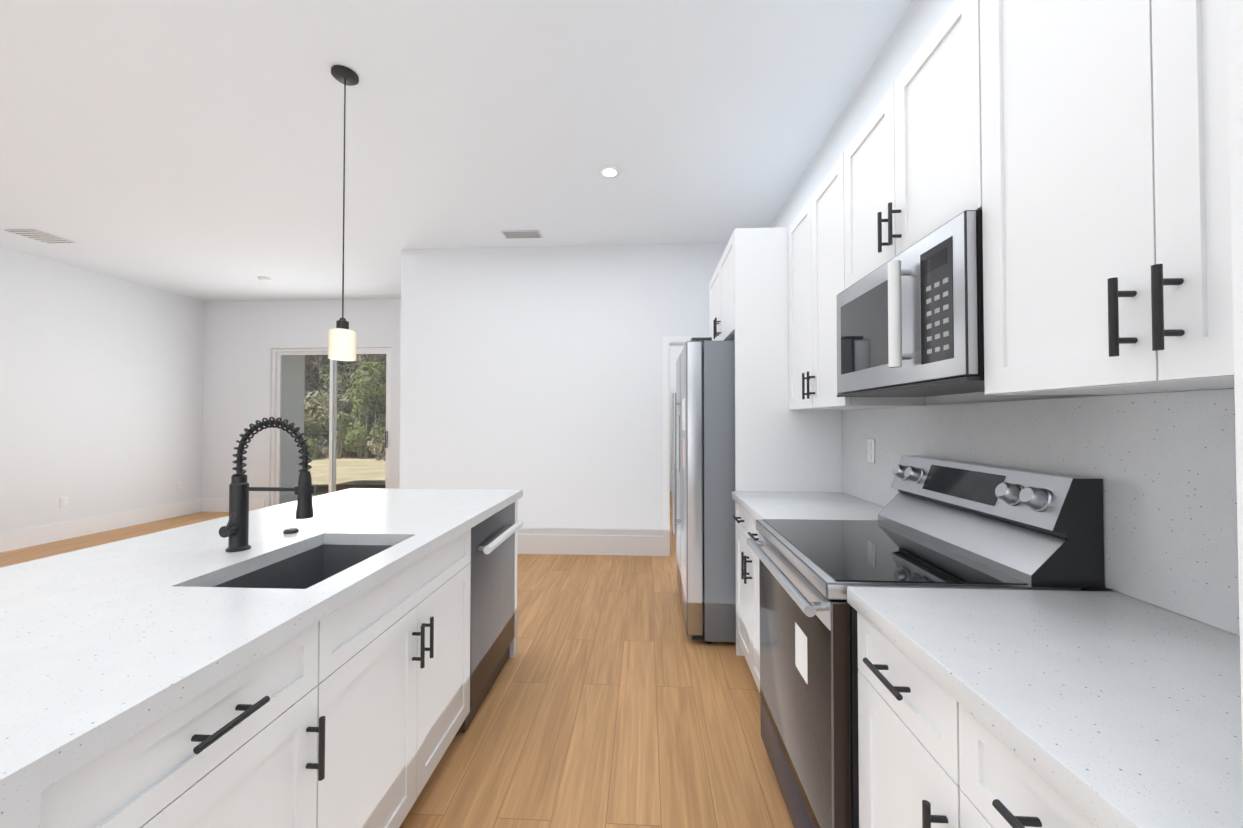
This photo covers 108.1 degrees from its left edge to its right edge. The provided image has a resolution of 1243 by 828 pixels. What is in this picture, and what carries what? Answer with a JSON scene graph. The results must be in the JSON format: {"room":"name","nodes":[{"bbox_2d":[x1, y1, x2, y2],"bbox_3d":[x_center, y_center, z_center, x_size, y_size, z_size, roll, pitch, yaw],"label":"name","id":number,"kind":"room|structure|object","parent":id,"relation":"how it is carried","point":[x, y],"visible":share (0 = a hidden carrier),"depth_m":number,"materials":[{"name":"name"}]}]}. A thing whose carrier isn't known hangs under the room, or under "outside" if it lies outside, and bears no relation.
{"room":"kitchen","nodes":[
{"label":"kitchen","id":0,"kind":"room"},
{"bbox_2d":[0,247,203,532],"bbox_3d":[-6.400,-0.183,2.138,0.150,3.050,9.140,0,-1,3],"label":"wall","id":1,"kind":"structure","parent":0,"point":[101,394],"depth_m":5.24,"materials":[{"name":"white paint"}]},
{"bbox_2d":[60,497,67,507],"bbox_3d":[-6.163,0.977,4.981,0.009,0.114,0.070,0,-1,3],"label":"electrical outlet","id":2,"kind":"object","parent":1,"relation":"attached to","point":[63,502],"visible":1,"depth_m":4.98,"materials":[{"name":"white plastic"}]},
{"bbox_2d":[0,499,199,552],"bbox_3d":[-6.322,1.246,2.035,0.014,0.190,8.989,0,-1,3],"label":"baseboard","id":3,"kind":"structure","parent":1,"relation":"attached to","point":[18,539],"depth_m":5.21,"materials":[{"name":"white wood"}]},
{"bbox_2d":[176,482,181,490],"bbox_3d":[-6.095,0.996,6.209,0.009,0.114,0.070,0,-1,3],"label":"electrical outlet","id":4,"kind":"object","parent":1,"relation":"attached to","point":[178,486],"visible":1,"depth_m":6.20,"materials":[{"name":"white plastic"}]},
{"bbox_2d":[201,299,400,507],"bbox_3d":[-4.042,-0.114,6.510,4.080,3.050,0.150,0,-1,3],"label":"wall","id":5,"kind":"structure","parent":0,"point":[242,339],"depth_m":6.51,"materials":[{"name":"white paint"}]},
{"bbox_2d":[200,498,264,511],"bbox_3d":[-5.589,1.316,6.489,0.929,0.190,0.014,0,-1,3],"label":"baseboard","id":6,"kind":"structure","parent":5,"relation":"attached to","point":[206,504],"depth_m":6.49,"materials":[{"name":"white wood"}]},
{"bbox_2d":[271,348,390,505],"bbox_3d":[-4.168,0.232,6.491,1.786,2.358,0.110,0,-1,3],"label":"sliding door","id":7,"kind":"structure","parent":5,"relation":"in","point":[277,392],"depth_m":6.51,"materials":[{"name":"white"}]},
{"bbox_2d":[0,492,793,827],"bbox_3d":[-2.425,1.415,2.926,8.100,0.120,11.600,0,-1,3],"label":"floor","id":8,"kind":"structure","parent":0,"point":[616,696],"depth_m":1.98,"materials":[{"name":"brown wood"}]},
{"bbox_2d":[40,622,324,827],"bbox_3d":[-0.981,0.884,0.778,0.660,0.875,0.477,0,-1,3],"label":"base cabinet","id":9,"kind":"object","parent":8,"relation":"on","point":[237,749],"visible":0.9,"depth_m":0.78,"materials":[{"name":"white wood"}]},
{"bbox_2d":[316,529,470,827],"bbox_3d":[-0.944,0.894,1.454,0.660,0.875,0.873,0,-1,3],"label":"base cabinet","id":10,"kind":"object","parent":8,"relation":"on","point":[393,685],"visible":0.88,"depth_m":1.31,"materials":[{"name":"white wood"}]},
{"bbox_2d":[0,488,522,827],"bbox_3d":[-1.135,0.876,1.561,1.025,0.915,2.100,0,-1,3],"label":"countertop","id":11,"kind":"structure","parent":10,"relation":"on","point":[105,647],"depth_m":0.93,"materials":[{"name":"stone"}]},
{"bbox_2d":[219,417,314,551],"bbox_3d":[-1.072,0.211,1.353,0.266,0.407,0.110,0,-1,3],"label":"faucet","id":12,"kind":"object","parent":11,"relation":"on","point":[235,530],"visible":1,"depth_m":1.37,"materials":[{"name":"black metal"}]},
{"bbox_2d":[283,528,298,533],"bbox_3d":[-1.167,0.412,1.591,0.044,0.012,0.044,0,-1,3],"label":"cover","id":13,"kind":"object","parent":11,"relation":"on","point":[290,530],"visible":1,"depth_m":1.58,"materials":[{"name":"black metal"}]},
{"bbox_2d":[213,544,392,588],"bbox_3d":[-0.894,0.568,1.318,0.367,0.225,0.542,0,-1,3],"label":"sink","id":14,"kind":"object","parent":11,"relation":"in","point":[309,568],"visible":0.08,"depth_m":1.51,"materials":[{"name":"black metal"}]},
{"bbox_2d":[456,502,523,734],"bbox_3d":[-0.874,0.907,2.201,0.658,0.872,0.616,0,-1,3],"label":"dishwasher","id":15,"kind":"object","parent":8,"relation":"on","point":[492,606],"visible":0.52,"depth_m":2.10,"materials":[{"name":"silver metal"}]},
{"bbox_2d":[509,500,517,657],"bbox_3d":[-0.967,0.896,1.557,0.642,0.875,2.035,0,-1,3],"label":"panels","id":16,"kind":"object","parent":8,"relation":"on","point":[513,650],"visible":0.13,"depth_m":2.52,"materials":[{"name":"white wood"}]},
{"bbox_2d":[672,337,735,643],"bbox_3d":[0.794,0.456,3.060,0.886,1.802,0.900,0,-1,3],"label":"refrigerator","id":17,"kind":"object","parent":8,"relation":"on","point":[703,444],"visible":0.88,"depth_m":2.63,"materials":[{"name":"grey metal"}]},
{"bbox_2d":[733,503,759,691],"bbox_3d":[0.904,0.905,2.149,0.643,0.875,0.709,0,-1,3],"label":"base cabinet","id":18,"kind":"object","parent":8,"relation":"on","point":[747,603],"visible":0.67,"depth_m":2.20,"materials":[{"name":"white wood"}]},
{"bbox_2d":[732,491,1242,827],"bbox_3d":[0.871,0.436,1.423,0.628,0.040,2.179,0,-1,3],"label":"countertop","id":19,"kind":"structure","parent":18,"relation":"on","point":[1100,709],"depth_m":0.69,"materials":[{"name":"stone"}]},
{"bbox_2d":[734,227,842,655],"bbox_3d":[0.972,0.157,3.038,0.603,2.400,1.043,0,-1,3],"label":"panel","id":20,"kind":"object","parent":8,"relation":"on","point":[780,446],"visible":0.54,"depth_m":2.53,"materials":[{"name":"white wood"}]},
{"bbox_2d":[857,612,960,827],"bbox_3d":[0.834,0.885,0.877,0.643,0.875,0.346,0,-1,3],"label":"base cabinet","id":21,"kind":"object","parent":8,"relation":"on","point":[908,738],"visible":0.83,"depth_m":0.89,"materials":[{"name":"white wood"}]},
{"bbox_2d":[746,456,1104,827],"bbox_3d":[0.819,0.745,1.435,0.686,1.172,0.714,0,-1,3],"label":"range","id":22,"kind":"object","parent":8,"relation":"on","point":[946,523],"visible":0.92,"depth_m":1.24,"materials":[{"name":"silver metal"}]},
{"bbox_2d":[959,704,1096,827],"bbox_3d":[0.814,0.879,0.516,0.643,0.875,0.374,0,-1,3],"label":"base cabinet","id":23,"kind":"object","parent":8,"relation":"on","point":[1002,785],"visible":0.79,"depth_m":0.64,"materials":[{"name":"white wood"}]},
{"bbox_2d":[0,0,913,301],"bbox_3d":[-2.487,-1.772,1.847,8.100,0.120,9.340,0,-1,3],"label":"ceiling","id":24,"kind":"structure","parent":0,"point":[190,148],"depth_m":2.66,"materials":[{"name":"white paint"}]},
{"bbox_2d":[4,229,76,243],"bbox_3d":[-5.460,-1.669,4.243,0.300,0.010,0.300,0,-1,3],"label":"ceiling vent","id":25,"kind":"object","parent":24,"relation":"in","point":[41,236],"visible":1,"depth_m":4.23,"materials":[{"name":"white metal"}]},
{"bbox_2d":[258,276,271,281],"bbox_3d":[-4.340,-1.637,5.483,0.130,0.035,0.130,0,-1,3],"label":"recessed light","id":26,"kind":"object","parent":24,"relation":"attached to","point":[264,279],"visible":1,"depth_m":5.45,"materials":[{"name":"white"}]},
{"bbox_2d":[328,65,358,360],"bbox_3d":[-1.387,-0.988,2.251,0.120,1.434,0.120,0,-1,3],"label":"pendant light","id":27,"kind":"object","parent":24,"relation":"hanging from","point":[342,341],"visible":1,"depth_m":2.23,"materials":[{"name":"black"}]},
{"bbox_2d":[500,230,542,238],"bbox_3d":[-0.925,-1.670,4.194,0.360,0.010,0.160,0,-1,3],"label":"ceiling vent","id":28,"kind":"object","parent":24,"relation":"in","point":[522,234],"visible":0.98,"depth_m":4.18,"materials":[{"name":"white metal"}]},
{"bbox_2d":[599,166,620,178],"bbox_3d":[-0.082,-1.688,3.146,0.156,0.007,0.156,0,-1,3],"label":"recessed light","id":29,"kind":"object","parent":24,"relation":"in","point":[610,172],"visible":1,"depth_m":3.13,"materials":[{"name":"white"}]},
{"bbox_2d":[399,243,727,535],"bbox_3d":[-0.366,-0.145,4.515,3.740,3.050,0.130,0,-1,3],"label":"wall","id":30,"kind":"structure","parent":0,"point":[535,374],"depth_m":4.47,"materials":[{"name":"white paint"}]},
{"bbox_2d":[517,534,662,555],"bbox_3d":[-0.925,1.284,4.451,2.659,0.190,0.014,0,-1,3],"label":"baseboard","id":31,"kind":"structure","parent":30,"relation":"attached to","point":[547,544],"depth_m":4.41,"materials":[{"name":"white wood"}]},
{"bbox_2d":[663,336,708,555],"bbox_3d":[0.857,0.311,4.435,0.900,2.135,0.142,0,-1,3],"label":"trim","id":32,"kind":"structure","parent":30,"relation":"attached to","point":[668,341],"depth_m":4.39,"materials":[{"name":"white wood"}]},
{"bbox_2d":[670,346,683,491],"bbox_3d":[1.107,-0.084,8.440,1.110,3.050,0.150,0,-1,3],"label":"wall","id":33,"kind":"structure","parent":0,"point":[675,351],"depth_m":8.38,"materials":[{"name":"white paint"}]},
{"bbox_2d":[769,0,1116,591],"bbox_3d":[1.312,-0.180,2.337,0.150,3.050,4.036,0,-1,3],"label":"wall","id":34,"kind":"structure","parent":0,"point":[919,21],"depth_m":2.11,"materials":[{"name":"white paint"}]},
{"bbox_2d":[709,231,734,340],"bbox_3d":[0.952,-0.758,3.053,0.643,0.570,1.003,0,-1,3],"label":"upper cabinet","id":35,"kind":"object","parent":34,"relation":"attached to","point":[721,307],"visible":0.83,"depth_m":2.93,"materials":[{"name":"white wood"}]},
{"bbox_2d":[788,152,924,409],"bbox_3d":[1.052,-0.542,2.164,0.346,1.030,0.712,0,-1,3],"label":"upper cabinet","id":36,"kind":"object","parent":34,"relation":"attached to","point":[816,271],"visible":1,"depth_m":2.10,"materials":[{"name":"white wood"}]},
{"bbox_2d":[844,0,981,288],"bbox_3d":[1.012,-0.778,1.440,0.346,0.582,0.740,0,-1,3],"label":"upper cabinet","id":37,"kind":"object","parent":34,"relation":"attached to","point":[912,162],"visible":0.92,"depth_m":1.32,"materials":[{"name":"white wood"}]},
{"bbox_2d":[836,209,984,396],"bbox_3d":[0.984,-0.279,1.434,0.401,0.410,0.734,0,-1,3],"label":"over-the-range microwave","id":38,"kind":"object","parent":37,"relation":"attached to","point":[910,321],"visible":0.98,"depth_m":1.27,"materials":[{"name":"silver metal"}]},
{"bbox_2d":[842,389,1239,635],"bbox_3d":[1.175,0.189,1.411,0.020,0.454,2.179,0,-1,3],"label":"backsplash","id":39,"kind":"structure","parent":34,"relation":"attached to","point":[1162,465],"depth_m":1.01,"materials":[{"name":"stone"}]},
{"bbox_2d":[867,439,874,462],"bbox_3d":[1.202,0.178,2.175,0.008,0.114,0.070,0,-1,3],"label":"outlet","id":40,"kind":"object","parent":39,"relation":"attached to","point":[870,450],"visible":1,"depth_m":2.16,"materials":[{"name":"white plastic"}]},
{"bbox_2d":[980,0,1233,394],"bbox_3d":[0.972,-0.565,0.705,0.346,1.030,0.723,0,-1,3],"label":"upper cabinet","id":41,"kind":"object","parent":34,"relation":"attached to","point":[1106,226],"visible":1,"depth_m":0.79,"materials":[{"name":"white wood"}]},
{"bbox_2d":[1226,0,1242,763],"bbox_3d":[0.795,-0.236,-1.245,0.790,3.050,3.174,0,-1,3],"label":"wall","id":42,"kind":"structure","parent":0,"point":[1234,11],"depth_m":0.36,"materials":[{"name":"white paint"}]},
{"label":"outside","id":43,"kind":"structure","parent":0,"visible":0},
{"bbox_2d":[308,445,385,484],"bbox_3d":[-12.472,2.254,48.814,110.000,0.240,83.450,0,-1,3],"label":"ground","id":44,"kind":"structure","parent":43,"point":[343,462],"depth_m":12.48,"materials":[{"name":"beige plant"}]},
{"bbox_2d":[304,355,327,415],"bbox_3d":[-13.292,-3.143,17.613,5.017,9.658,4.716,0,-1,3],"label":"thicket","id":45,"kind":"object","parent":44,"relation":"on","point":[310,370],"depth_m":18.03,"materials":[{"name":"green plant"}]},
{"bbox_2d":[304,418,328,459],"bbox_3d":[-11.864,0.898,16.360,2.207,1.854,2.177,0,-1,3],"label":"thicket","id":46,"kind":"object","parent":44,"relation":"on","point":[316,449],"depth_m":16.62,"materials":[{"name":"green plant"}]},
{"bbox_2d":[305,419,339,443],"bbox_3d":[-12.581,0.702,17.686,2.409,1.936,2.334,0,-1,3],"label":"thicket","id":47,"kind":"object","parent":44,"relation":"on","point":[314,435],"depth_m":17.12,"materials":[{"name":"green plant"}]},
{"bbox_2d":[304,356,347,436],"bbox_3d":[-12.261,-2.272,18.628,5.106,7.949,4.127,0,-1,3],"label":"thicket","id":48,"kind":"object","parent":44,"relation":"on","point":[310,382],"depth_m":17.76,"materials":[{"name":"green plant"}]},
{"bbox_2d":[304,392,351,456],"bbox_3d":[-11.397,0.417,17.483,1.868,2.499,2.182,0,-1,3],"label":"thicket","id":49,"kind":"object","parent":44,"relation":"on","point":[314,409],"depth_m":16.86,"materials":[{"name":"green plant"}]},
{"bbox_2d":[304,355,361,455],"bbox_3d":[-11.370,-1.482,17.241,3.409,6.327,3.564,0,-1,3],"label":"thicket","id":50,"kind":"object","parent":44,"relation":"on","point":[318,366],"depth_m":17.48,"materials":[{"name":"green plant"}]},
{"bbox_2d":[311,407,364,458],"bbox_3d":[-10.435,0.674,17.029,2.361,2.166,2.125,0,-1,3],"label":"thicket","id":51,"kind":"object","parent":44,"relation":"on","point":[323,452],"depth_m":16.54,"materials":[{"name":"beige plant"}]},
{"bbox_2d":[304,354,385,457],"bbox_3d":[-9.921,-1.416,16.972,3.496,6.186,2.941,0,-1,3],"label":"thicket","id":52,"kind":"object","parent":44,"relation":"on","point":[377,358],"depth_m":16.59,"materials":[{"name":"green plant"}]},
{"bbox_2d":[312,484,384,494],"bbox_3d":[-4.664,1.485,8.657,8.000,0.040,1.400,0,-1,3],"label":"mulch bed","id":53,"kind":"object","parent":44,"relation":"on","point":[321,492],"depth_m":9.01,"materials":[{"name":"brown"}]},
{"bbox_2d":[317,357,385,409],"bbox_3d":[-10.092,-1.635,18.894,3.820,6.682,3.996,0,-1,3],"label":"thicket","id":54,"kind":"object","parent":44,"relation":"on","point":[327,372],"depth_m":17.20,"materials":[{"name":"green plant"}]},
{"bbox_2d":[324,384,385,458],"bbox_3d":[-9.607,0.261,16.884,2.275,2.794,2.076,0,-1,3],"label":"thicket","id":55,"kind":"object","parent":44,"relation":"on","point":[350,429],"depth_m":16.26,"materials":[{"name":"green plant"}]},
{"bbox_2d":[350,361,385,407],"bbox_3d":[-8.249,-2.520,17.442,3.879,8.406,4.840,0,-1,3],"label":"thicket","id":56,"kind":"object","parent":44,"relation":"on","point":[379,384],"depth_m":15.31,"materials":[{"name":"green plant"}]},
{"bbox_2d":[352,407,385,454],"bbox_3d":[-9.133,0.644,17.574,2.391,2.047,2.266,0,-1,3],"label":"thicket","id":57,"kind":"object","parent":44,"relation":"on","point":[384,415],"depth_m":16.68,"materials":[{"name":"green plant"}]},
{"bbox_2d":[365,382,385,458],"bbox_3d":[-8.141,0.251,16.493,2.298,2.805,1.997,0,-1,3],"label":"thicket","id":58,"kind":"object","parent":44,"relation":"on","point":[383,398],"depth_m":16.07,"materials":[{"name":"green plant"}]},
{"bbox_2d":[365,414,385,460],"bbox_3d":[-7.900,0.701,16.608,2.248,2.241,2.271,0,-1,3],"label":"thicket","id":59,"kind":"object","parent":44,"relation":"on","point":[381,448],"depth_m":15.92,"materials":[{"name":"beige plant"}]},
{"bbox_3d":[-4.644,1.456,7.275,5.190,0.055,1.359,0,-1,3],"label":"patio slab","id":60,"kind":"object","parent":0,"visible":0},
{"bbox_2d":[280,355,304,503],"bbox_3d":[-5.380,-0.080,6.949,0.560,3.005,0.579,0,-1,3],"label":"wall","id":61,"kind":"structure","parent":60,"relation":"on","point":[299,397],"depth_m":6.96,"materials":[{"name":"white paint"}]}
]}

